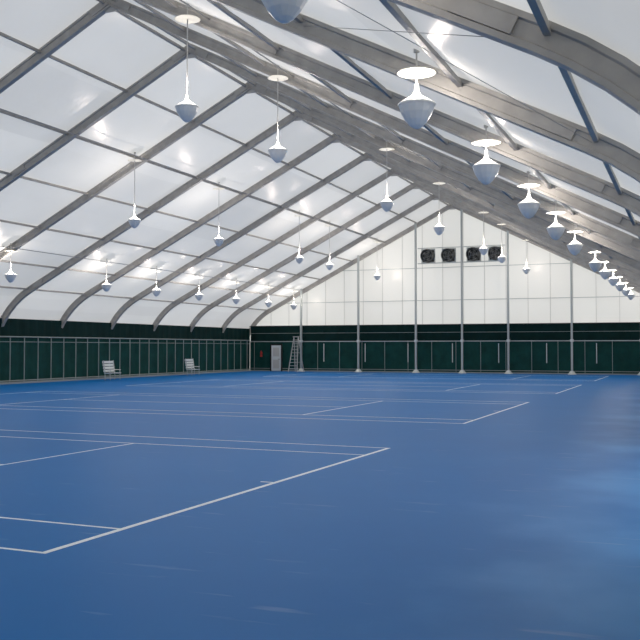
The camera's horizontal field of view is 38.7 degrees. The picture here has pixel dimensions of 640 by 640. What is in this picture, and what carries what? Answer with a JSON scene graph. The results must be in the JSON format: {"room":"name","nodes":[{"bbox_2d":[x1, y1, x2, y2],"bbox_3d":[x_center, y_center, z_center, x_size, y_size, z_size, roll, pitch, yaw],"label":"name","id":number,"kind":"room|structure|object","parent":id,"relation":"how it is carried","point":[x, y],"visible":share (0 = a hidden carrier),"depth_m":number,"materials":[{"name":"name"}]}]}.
{"room":"sports hall","nodes":[
{"label":"sports hall","id":0,"kind":"room"},
{"bbox_2d":[0,318,249,369],"bbox_3d":[-21.921,1.613,46.379,0.059,3.900,81.900,-1,-2,22],"label":"wall","id":1,"kind":"structure","parent":0,"point":[12,327],"depth_m":64.69,"materials":[{"name":"fabric"}]},
{"bbox_2d":[0,371,639,639],"bbox_3d":[-4.206,3.396,39.129,40.800,0.100,83.100,-1,-2,22],"label":"floor","id":2,"kind":"structure","parent":0,"point":[522,522],"depth_m":12.05,"materials":[{"name":"blue plastic"}]},
{"bbox_2d":[102,360,120,379],"bbox_3d":[-13.840,3.338,60.591,0.653,1.304,1.250,-1,-2,22],"label":"bench","id":3,"kind":"object","parent":2,"relation":"on","point":[111,369],"visible":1,"depth_m":60.73,"materials":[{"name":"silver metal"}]},
{"bbox_2d":[0,338,246,381],"bbox_3d":[-21.791,2.201,46.309,0.038,2.720,80.500,-1,-2,22],"label":"side windscreen","id":4,"kind":"object","parent":2,"relation":"on","point":[152,355],"visible":0.75,"depth_m":63.83,"materials":[{"name":"green fabric"}]},
{"bbox_2d":[0,336,249,381],"bbox_3d":[-21.612,2.138,46.222,0.080,2.840,80.530,-1,-2,22],"label":"fence","id":5,"kind":"object","parent":2,"relation":"on","point":[24,337],"visible":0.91,"depth_m":63.46,"materials":[{"name":"grey metal"}]},
{"bbox_2d":[0,370,250,384],"bbox_3d":[-21.495,3.497,46.150,0.120,0.120,80.500,-1,-2,22],"label":"baseboard","id":6,"kind":"structure","parent":2,"relation":"on","point":[39,381],"depth_m":63.26,"materials":[{"name":"grey"}]},
{"bbox_2d":[185,359,199,374],"bbox_3d":[-9.852,3.633,70.408,0.653,1.304,1.250,-1,-2,22],"label":"bench","id":7,"kind":"object","parent":2,"relation":"on","point":[189,360],"visible":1,"depth_m":70.52,"materials":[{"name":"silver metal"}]},
{"bbox_2d":[0,430,389,553],"bbox_3d":[-11.566,2.751,19.375,23.770,0.003,10.970,-1,-2,24],"label":"court lines","id":8,"kind":"object","parent":2,"relation":"on","point":[270,483],"visible":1,"depth_m":13.24,"materials":[{"name":"white paint"}]},
{"bbox_2d":[0,391,528,423],"bbox_3d":[-4.786,3.235,35.480,23.770,0.003,10.970,-1,-2,22],"label":"court","id":9,"kind":"object","parent":2,"relation":"on","point":[39,391],"visible":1,"depth_m":32.84,"materials":[{"name":"white paint"}]},
{"bbox_2d":[270,344,282,370],"bbox_3d":[-3.976,3.410,82.907,1.180,2.500,0.140,-1,-2,22],"label":"frame","id":10,"kind":"object","parent":2,"relation":"on","point":[270,344],"visible":0.86,"depth_m":82.74,"materials":[{"name":"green metal"}]},
{"bbox_2d":[271,345,280,370],"bbox_3d":[-3.980,3.460,82.896,0.950,2.300,0.080,-1,-2,22],"label":"door","id":11,"kind":"structure","parent":10,"relation":"attached to","point":[275,349],"depth_m":82.86,"materials":[{"name":"white paint"}]},
{"bbox_2d":[288,336,303,371],"bbox_3d":[-2.108,3.023,80.341,0.891,3.141,1.568,-1,-2,22],"label":"step ladder","id":12,"kind":"object","parent":2,"relation":"on","point":[294,346],"visible":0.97,"depth_m":80.22,"materials":[{"name":"silver metal"}]},
{"bbox_2d":[298,289,304,371],"bbox_3d":[-1.691,0.903,81.698,0.700,7.438,0.682,-1,-2,22],"label":"post","id":13,"kind":"object","parent":2,"relation":"on","point":[300,340],"visible":0.91,"depth_m":81.60,"materials":[{"name":"silver metal"}]},
{"bbox_2d":[129,379,580,393],"bbox_3d":[2.081,3.732,52.044,23.770,0.003,10.970,-1,-2,22],"label":"court","id":14,"kind":"object","parent":2,"relation":"on","point":[217,379],"visible":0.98,"depth_m":50.51,"materials":[{"name":"white paint"}]},
{"bbox_2d":[355,255,361,371],"bbox_3d":[3.358,-0.547,79.690,0.700,10.218,0.682,-1,-2,22],"label":"post","id":15,"kind":"object","parent":2,"relation":"on","point":[358,279],"visible":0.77,"depth_m":79.63,"materials":[{"name":"silver metal"}]},
{"bbox_2d":[412,222,419,372],"bbox_3d":[8.176,-1.931,77.774,0.700,12.870,0.682,-1,-2,22],"label":"post","id":16,"kind":"object","parent":2,"relation":"on","point":[415,224],"visible":1,"depth_m":77.71,"materials":[{"name":"silver metal"}]},
{"bbox_2d":[263,373,607,380],"bbox_3d":[8.796,4.221,68.306,23.770,0.003,10.970,-1,-2,22],"label":"court","id":17,"kind":"object","parent":2,"relation":"on","point":[307,373],"visible":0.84,"depth_m":67.76,"materials":[{"name":"white paint"}]},
{"bbox_2d":[251,370,637,374],"bbox_3d":[11.155,4.431,76.945,37.800,0.100,0.080,-1,-2,22],"label":"baseboard","id":18,"kind":"structure","parent":2,"relation":"on","point":[251,370],"depth_m":76.45,"materials":[{"name":"grey"}]},
{"bbox_2d":[250,340,639,373],"bbox_3d":[11.216,3.110,77.068,38.150,2.750,0.059,-1,-2,22],"label":"curtain","id":19,"kind":"object","parent":2,"relation":"on","point":[626,354],"visible":0.88,"depth_m":76.90,"materials":[{"name":"green fabric"}]},
{"bbox_2d":[459,209,465,372],"bbox_3d":[11.882,-2.486,76.285,0.700,13.890,0.682,-1,-2,22],"label":"post","id":20,"kind":"object","parent":2,"relation":"on","point":[461,211],"visible":0.97,"depth_m":76.19,"materials":[{"name":"silver metal"}]},
{"bbox_2d":[418,245,501,263],"bbox_3d":[11.866,-5.520,76.869,7.500,1.370,0.080,-1,-2,22],"label":"support rail","id":21,"kind":"object","parent":20,"relation":"attached to","point":[484,245],"visible":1,"depth_m":76.86,"materials":[{"name":"silver metal"}]},
{"bbox_2d":[420,249,434,262],"bbox_3d":[9.204,-5.491,78.021,1.220,1.220,0.586,-1,-2,22],"label":"ventilation fan","id":22,"kind":"object","parent":21,"relation":"attached to","point":[427,255],"visible":1,"depth_m":78.03,"materials":[{"name":"black metal"}]},
{"bbox_2d":[441,248,455,261],"bbox_3d":[10.872,-5.511,77.344,1.220,1.220,0.586,-1,-2,22],"label":"ventilation fan","id":23,"kind":"object","parent":21,"relation":"attached to","point":[447,254],"visible":1,"depth_m":77.35,"materials":[{"name":"black metal"}]},
{"bbox_2d":[466,247,480,260],"bbox_3d":[12.864,-5.535,76.536,1.220,1.220,0.586,-1,-2,22],"label":"ventilation fan","id":24,"kind":"object","parent":21,"relation":"attached to","point":[472,253],"visible":1,"depth_m":76.54,"materials":[{"name":"black metal"}]},
{"bbox_2d":[488,246,502,260],"bbox_3d":[14.578,-5.556,75.840,1.220,1.220,0.586,-1,-2,22],"label":"ventilation fan","id":25,"kind":"object","parent":21,"relation":"attached to","point":[494,252],"visible":0.94,"depth_m":75.87,"materials":[{"name":"black metal"}]},
{"bbox_2d":[504,231,512,373],"bbox_3d":[15.450,-1.549,74.808,0.700,11.926,0.682,-1,-2,22],"label":"post","id":26,"kind":"object","parent":2,"relation":"on","point":[508,371],"visible":0.97,"depth_m":74.70,"materials":[{"name":"silver metal"}]},
{"bbox_2d":[568,259,576,374],"bbox_3d":[20.128,-0.318,72.870,0.700,9.351,0.682,-1,-2,22],"label":"post","id":27,"kind":"object","parent":2,"relation":"on","point":[571,372],"visible":0.96,"depth_m":72.79,"materials":[{"name":"silver metal"}]},
{"bbox_2d":[0,0,639,328],"bbox_3d":[-4.206,-3.916,39.349,40.260,14.530,82.500,-1,-2,22],"label":"ceiling","id":28,"kind":"structure","parent":0,"point":[114,48],"depth_m":42.08,"materials":[{"name":"fabric"}]},
{"bbox_2d":[4,243,16,282],"bbox_3d":[-15.894,-2.930,46.821,0.680,2.029,0.680,-1,-2,22],"label":"pendant lamp","id":29,"kind":"object","parent":28,"relation":"hanging from","point":[10,276],"visible":1,"depth_m":46.64,"materials":[{"name":"white metal"}]},
{"bbox_2d":[101,259,111,291],"bbox_3d":[-12.771,-2.699,54.507,0.680,2.029,0.680,-1,-2,22],"label":"pendant lamp","id":30,"kind":"object","parent":28,"relation":"hanging from","point":[106,286],"visible":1,"depth_m":54.38,"materials":[{"name":"white metal"}]},
{"bbox_2d":[128,152,141,227],"bbox_3d":[-8.855,-6.195,43.519,0.680,3.656,0.680,-1,-2,22],"label":"pendant lamp","id":31,"kind":"object","parent":28,"relation":"hanging from","point":[134,221],"visible":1,"depth_m":43.40,"materials":[{"name":"white metal"}]},
{"bbox_2d":[151,266,160,296],"bbox_3d":[-10.702,-2.546,59.601,0.680,2.029,0.680,-1,-2,22],"label":"pendant lamp","id":32,"kind":"object","parent":28,"relation":"hanging from","point":[155,291],"visible":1,"depth_m":59.44,"materials":[{"name":"white metal"}]},
{"bbox_2d":[174,3,200,121],"bbox_3d":[-3.443,-6.663,23.627,0.680,3.098,0.680,-1,-2,22],"label":"pendant lamp","id":33,"kind":"object","parent":28,"relation":"hanging from","point":[186,110],"visible":0.95,"depth_m":23.48,"materials":[{"name":"white metal"}]},
{"bbox_2d":[195,277,202,300],"bbox_3d":[-8.595,-2.391,64.787,0.680,2.029,0.680,-1,-2,22],"label":"pendant lamp","id":34,"kind":"object","parent":28,"relation":"hanging from","point":[198,295],"visible":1,"depth_m":64.57,"materials":[{"name":"white metal"}]},
{"bbox_2d":[213,182,223,245],"bbox_3d":[-5.695,-5.961,51.299,0.680,3.656,0.680,-1,-2,22],"label":"pendant lamp","id":35,"kind":"object","parent":28,"relation":"hanging from","point":[218,240],"visible":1,"depth_m":51.11,"materials":[{"name":"white metal"}]},
{"bbox_2d":[232,278,239,303],"bbox_3d":[-6.450,-2.232,70.066,0.680,2.029,0.680,-1,-2,22],"label":"pendant lamp","id":36,"kind":"object","parent":28,"relation":"hanging from","point":[235,299],"visible":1,"depth_m":69.86,"materials":[{"name":"white metal"}]},
{"bbox_2d":[264,283,271,306],"bbox_3d":[-4.268,-2.071,75.437,0.680,2.029,0.680,-1,-2,22],"label":"pendant lamp","id":37,"kind":"object","parent":28,"relation":"hanging from","point":[268,303],"visible":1,"depth_m":75.30,"materials":[{"name":"white metal"}]},
{"bbox_2d":[267,65,287,162],"bbox_3d":[-1.337,-6.507,28.813,0.680,3.098,0.680,-1,-2,22],"label":"pendant lamp","id":38,"kind":"object","parent":28,"relation":"hanging from","point":[277,152],"visible":0.99,"depth_m":28.66,"materials":[{"name":"white metal"}]},
{"bbox_2d":[261,0,307,23],"bbox_3d":[-0.394,-3.930,10.050,0.680,1.320,0.680,-1,-2,22],"label":"pendant lamp","id":39,"kind":"object","parent":28,"relation":"hanging from","point":[282,11],"visible":1,"depth_m":9.92,"materials":[{"name":"white metal"}]},
{"bbox_2d":[290,301,296,309],"bbox_3d":[-2.312,-1.926,80.253,0.680,2.029,0.680,-1,-2,22],"label":"pendant lamp","id":40,"kind":"object","parent":28,"relation":"hanging from","point":[293,306],"visible":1,"depth_m":80.05,"materials":[{"name":"white metal"}]},
{"bbox_2d":[295,211,303,263],"bbox_3d":[-1.406,-5.644,61.856,0.680,3.656,0.680,-1,-2,22],"label":"pendant lamp","id":41,"kind":"object","parent":28,"relation":"hanging from","point":[299,259],"visible":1,"depth_m":61.75,"materials":[{"name":"white metal"}]},
{"bbox_2d":[326,221,333,269],"bbox_3d":[0.701,-5.488,67.043,0.680,3.656,0.680,-1,-2,22],"label":"pendant lamp","id":42,"kind":"object","parent":28,"relation":"hanging from","point":[329,266],"visible":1,"depth_m":66.95,"materials":[{"name":"white metal"}]},
{"bbox_2d":[60,134,639,327],"bbox_3d":[0.967,-3.518,52.082,40.460,14.500,0.400,-1,-2,22],"label":"arch","id":43,"kind":"object","parent":28,"relation":"attached to","point":[336,139],"depth_m":53.14,"materials":[{"name":"grey metal"}]},
{"bbox_2d":[110,153,639,328],"bbox_3d":[3.036,-3.365,57.176,40.460,14.500,0.400,-1,-2,22],"label":"arch","id":44,"kind":"object","parent":28,"relation":"attached to","point":[367,157],"depth_m":58.49,"materials":[{"name":"grey metal"}]},
{"bbox_2d":[374,241,380,279],"bbox_3d":[4.840,-5.183,77.230,0.680,3.656,0.680,-1,-2,22],"label":"pendant lamp","id":45,"kind":"object","parent":28,"relation":"hanging from","point":[376,276],"visible":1,"depth_m":77.01,"materials":[{"name":"white metal"}]},
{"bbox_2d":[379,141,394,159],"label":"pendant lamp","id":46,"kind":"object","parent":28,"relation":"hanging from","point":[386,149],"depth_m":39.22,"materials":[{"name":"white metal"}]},
{"bbox_2d":[380,195,393,211],"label":"pendant lamp","id":47,"kind":"object","parent":28,"relation":"hanging from","point":[386,203],"depth_m":38.97,"materials":[{"name":"white metal"}]},
{"bbox_2d":[152,169,639,330],"bbox_3d":[5.106,-3.212,62.270,40.460,14.500,0.400,-1,-2,22],"label":"arch","id":48,"kind":"object","parent":28,"relation":"attached to","point":[387,174],"depth_m":63.89,"materials":[{"name":"grey metal"}]},
{"bbox_2d":[189,183,639,331],"bbox_3d":[7.175,-3.059,67.363,40.460,14.500,0.400,-1,-2,22],"label":"arch","id":49,"kind":"object","parent":28,"relation":"attached to","point":[416,186],"depth_m":69.34,"materials":[{"name":"grey metal"}]},
{"bbox_2d":[396,49,436,128],"bbox_3d":[1.581,-3.784,14.912,0.680,1.320,0.680,-1,-2,22],"label":"pendant lamp","id":50,"kind":"object","parent":28,"relation":"hanging from","point":[416,110],"visible":1,"depth_m":14.76,"materials":[{"name":"white metal"}]},
{"bbox_2d":[222,194,639,332],"bbox_3d":[9.244,-2.907,72.457,40.460,14.500,0.400,-1,-2,22],"label":"arch","id":51,"kind":"object","parent":28,"relation":"attached to","point":[434,197],"depth_m":74.51,"materials":[{"name":"grey metal"}]},
{"bbox_2d":[432,182,444,234],"bbox_3d":[6.188,-5.951,47.335,0.680,3.098,0.680,-1,-2,22],"label":"pendant lamp","id":52,"kind":"object","parent":28,"relation":"hanging from","point":[439,228],"visible":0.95,"depth_m":47.13,"materials":[{"name":"white metal"}]},
{"bbox_2d":[249,322,639,373],"bbox_3d":[11.163,2.393,76.960,38.150,4.075,0.050,-1,-2,22],"label":"rail","id":53,"kind":"object","parent":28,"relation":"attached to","point":[612,371],"visible":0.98,"depth_m":77.54,"materials":[{"name":"silver metal"}]},
{"bbox_2d":[249,204,639,334],"bbox_3d":[11.276,-2.756,77.458,40.460,14.500,0.400,-1,-2,22],"label":"arch","id":54,"kind":"object","parent":28,"relation":"attached to","point":[451,207],"depth_m":79.71,"materials":[{"name":"grey metal"}]},
{"bbox_2d":[251,322,639,340],"bbox_3d":[11.254,1.113,77.222,38.150,1.550,0.057,-1,-2,22],"label":"valance","id":55,"kind":"object","parent":28,"relation":"hanging from","point":[606,330],"visible":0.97,"depth_m":77.28,"materials":[{"name":"fabric"}]},
{"bbox_2d":[478,210,488,254],"bbox_3d":[10.326,-5.645,57.522,0.680,3.098,0.680,-1,-2,22],"label":"pendant lamp","id":56,"kind":"object","parent":28,"relation":"hanging from","point":[483,250],"visible":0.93,"depth_m":57.41,"materials":[{"name":"white metal"}]},
{"bbox_2d":[470,125,501,184],"bbox_3d":[3.651,-3.631,20.006,0.680,1.320,0.680,-1,-2,22],"label":"pendant lamp","id":57,"kind":"object","parent":28,"relation":"hanging from","point":[485,170],"visible":1,"depth_m":19.85,"materials":[{"name":"white metal"}]},
{"bbox_2d":[497,222,505,262],"bbox_3d":[12.584,-5.478,63.079,0.680,3.098,0.680,-1,-2,22],"label":"pendant lamp","id":58,"kind":"object","parent":28,"relation":"hanging from","point":[501,258],"visible":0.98,"depth_m":62.93,"materials":[{"name":"white metal"}]},
{"bbox_2d":[522,240,529,273],"bbox_3d":[16.421,-5.195,72.525,0.680,3.098,0.680,-1,-2,22],"label":"pendant lamp","id":59,"kind":"object","parent":28,"relation":"hanging from","point":[526,269],"visible":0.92,"depth_m":72.35,"materials":[{"name":"white metal"}]},
{"bbox_2d":[517,171,540,218],"bbox_3d":[5.795,-3.472,25.285,0.680,1.320,0.680,-1,-2,22],"label":"pendant lamp","id":60,"kind":"object","parent":28,"relation":"hanging from","point":[528,207],"visible":0.99,"depth_m":25.12,"materials":[{"name":"white metal"}]},
{"bbox_2d":[546,201,565,239],"bbox_3d":[7.864,-3.319,30.378,0.680,1.320,0.680,-1,-2,22],"label":"pendant lamp","id":61,"kind":"object","parent":28,"relation":"hanging from","point":[555,230],"visible":0.97,"depth_m":30.22,"materials":[{"name":"white metal"}]},
{"bbox_2d":[566,223,583,254],"bbox_3d":[9.896,-3.169,35.379,0.680,1.320,0.680,-1,-2,22],"label":"pendant lamp","id":62,"kind":"object","parent":28,"relation":"hanging from","point":[574,247],"visible":0.95,"depth_m":35.22,"materials":[{"name":"white metal"}]},
{"bbox_2d":[588,251,601,271],"bbox_3d":[12.981,-2.941,42.973,0.680,1.320,0.680,-1,-2,22],"label":"pendant lamp","id":63,"kind":"object","parent":28,"relation":"hanging from","point":[595,264],"visible":0.94,"depth_m":42.80,"materials":[{"name":"white metal"}]},
{"bbox_2d":[599,261,610,278],"bbox_3d":[15.012,-2.791,47.974,0.680,1.320,0.680,-1,-2,22],"label":"pendant lamp","id":64,"kind":"object","parent":28,"relation":"hanging from","point":[605,273],"visible":0.88,"depth_m":47.79,"materials":[{"name":"white metal"}]},
{"bbox_2d":[608,270,618,285],"bbox_3d":[17.082,-2.638,53.068,0.680,1.320,0.680,-1,-2,22],"label":"pendant lamp","id":65,"kind":"object","parent":28,"relation":"hanging from","point":[613,280],"visible":0.87,"depth_m":52.89,"materials":[{"name":"white metal"}]},
{"bbox_2d":[615,276,624,290],"bbox_3d":[19.151,-2.485,58.162,0.680,1.320,0.680,-1,-2,22],"label":"pendant lamp","id":66,"kind":"object","parent":28,"relation":"hanging from","point":[619,286],"visible":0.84,"depth_m":57.99,"materials":[{"name":"white metal"}]},
{"bbox_2d":[622,282,629,295],"bbox_3d":[21.295,-2.327,63.440,0.680,1.320,0.680,-1,-2,22],"label":"pendant lamp","id":67,"kind":"object","parent":28,"relation":"hanging from","point":[625,291],"visible":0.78,"depth_m":63.24,"materials":[{"name":"white metal"}]},
{"bbox_2d":[627,287,634,299],"bbox_3d":[23.477,-2.165,68.812,0.680,1.320,0.680,-1,-2,22],"label":"pendant lamp","id":68,"kind":"object","parent":28,"relation":"hanging from","point":[630,295],"visible":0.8,"depth_m":68.61,"materials":[{"name":"white metal"}]},
{"bbox_2d":[0,0,639,310],"bbox_3d":[-4.206,-5.643,39.401,38.568,10.620,82.500,-1,-2,22],"label":"roof purlins","id":69,"kind":"structure","parent":0,"point":[536,7],"depth_m":33.80,"materials":[{"name":"grey metal"}]},
{"bbox_2d":[0,246,303,290],"bbox_3d":[-16.529,-3.739,44.349,0.042,0.042,82.100,-1,-2,22],"label":"cable conduit","id":70,"kind":"object","parent":69,"relation":"attached to","point":[0,246],"visible":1,"depth_m":56.31,"materials":[{"name":"silver metal"}]},
{"bbox_2d":[0,108,389,243],"bbox_3d":[-9.302,-7.803,41.536,0.042,0.042,82.100,-1,-2,22],"label":"cable conduit","id":71,"kind":"object","parent":69,"relation":"attached to","point":[0,108],"visible":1,"depth_m":44.82,"materials":[{"name":"silver metal"}]},
{"bbox_2d":[180,0,456,188],"bbox_3d":[2.280,-7.537,36.823,0.042,0.042,82.100,-1,-2,22],"label":"cable conduit","id":72,"kind":"object","parent":69,"relation":"attached to","point":[188,5],"visible":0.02,"depth_m":27.57,"materials":[{"name":"silver metal"}]},
{"bbox_2d":[0,0,639,236],"bbox_3d":[-7.310,-4.130,31.708,40.460,14.500,0.400,-1,-2,22],"label":"arch","id":73,"kind":"object","parent":69,"relation":"attached to","point":[582,204],"depth_m":28.76,"materials":[{"name":"grey metal"}]},
{"bbox_2d":[0,44,639,251],"bbox_3d":[-5.241,-3.977,36.801,40.460,14.500,0.400,-1,-2,22],"label":"arch","id":74,"kind":"object","parent":69,"relation":"attached to","point":[578,218],"depth_m":34.98,"materials":[{"name":"grey metal"}]},
{"bbox_2d":[0,81,639,261],"bbox_3d":[-3.171,-3.824,41.895,40.460,14.500,0.400,-1,-2,22],"label":"arch","id":75,"kind":"object","parent":69,"relation":"attached to","point":[241,91],"depth_m":41.19,"materials":[{"name":"grey metal"}]},
{"bbox_2d":[0,111,639,326],"bbox_3d":[-1.102,-3.671,46.989,40.460,14.500,0.400,-1,-2,22],"label":"arch","id":76,"kind":"object","parent":69,"relation":"attached to","point":[297,116],"depth_m":47.62,"materials":[{"name":"grey metal"}]},
{"bbox_2d":[138,0,639,216],"bbox_3d":[-9.379,-4.283,26.614,40.460,14.500,0.400,-1,-2,22],"label":"arch","id":77,"kind":"object","parent":69,"relation":"attached to","point":[628,200],"depth_m":21.94,"materials":[{"name":"grey metal"}]},
{"bbox_2d":[253,0,591,142],"bbox_3d":[-12.483,-7.083,19.051,34.534,8.662,5.509,-1,-2,22],"label":"cables","id":78,"kind":"object","parent":69,"relation":"attached to","point":[253,0],"visible":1,"depth_m":13.84,"materials":[{"name":"silver metal"}]},
{"bbox_2d":[212,0,639,182],"bbox_3d":[-11.448,-4.436,21.521,40.460,14.500,0.400,-1,-2,22],"label":"arch","id":79,"kind":"object","parent":69,"relation":"attached to","point":[614,153],"depth_m":15.73,"materials":[{"name":"grey metal"}]},
{"bbox_2d":[286,213,639,324],"bbox_3d":[11.312,-4.523,77.601,37.830,10.041,0.145,-1,-2,22],"label":"gable seams","id":80,"kind":"object","parent":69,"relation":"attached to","point":[442,267],"visible":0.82,"depth_m":78.00,"materials":[{"name":"silver metal"}]},
{"bbox_2d":[379,0,585,230],"bbox_3d":[9.599,-3.599,33.731,0.042,0.042,82.100,-1,-2,22],"label":"cable conduit","id":81,"kind":"object","parent":69,"relation":"attached to","point":[379,0],"visible":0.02,"depth_m":14.90,"materials":[{"name":"silver metal"}]},
{"bbox_2d":[387,0,639,114],"bbox_3d":[-13.518,-4.589,16.427,40.460,14.500,0.400,-1,-2,22],"label":"arch","id":82,"kind":"object","parent":69,"relation":"attached to","point":[570,50],"depth_m":9.83,"materials":[{"name":"grey metal"}]},
{"bbox_2d":[250,209,639,340],"bbox_3d":[11.358,-2.521,77.655,40.200,14.041,0.001,-1,-2,22],"label":"wall","id":83,"kind":"structure","parent":0,"point":[545,280],"depth_m":77.52,"materials":[{"name":"fabric"}]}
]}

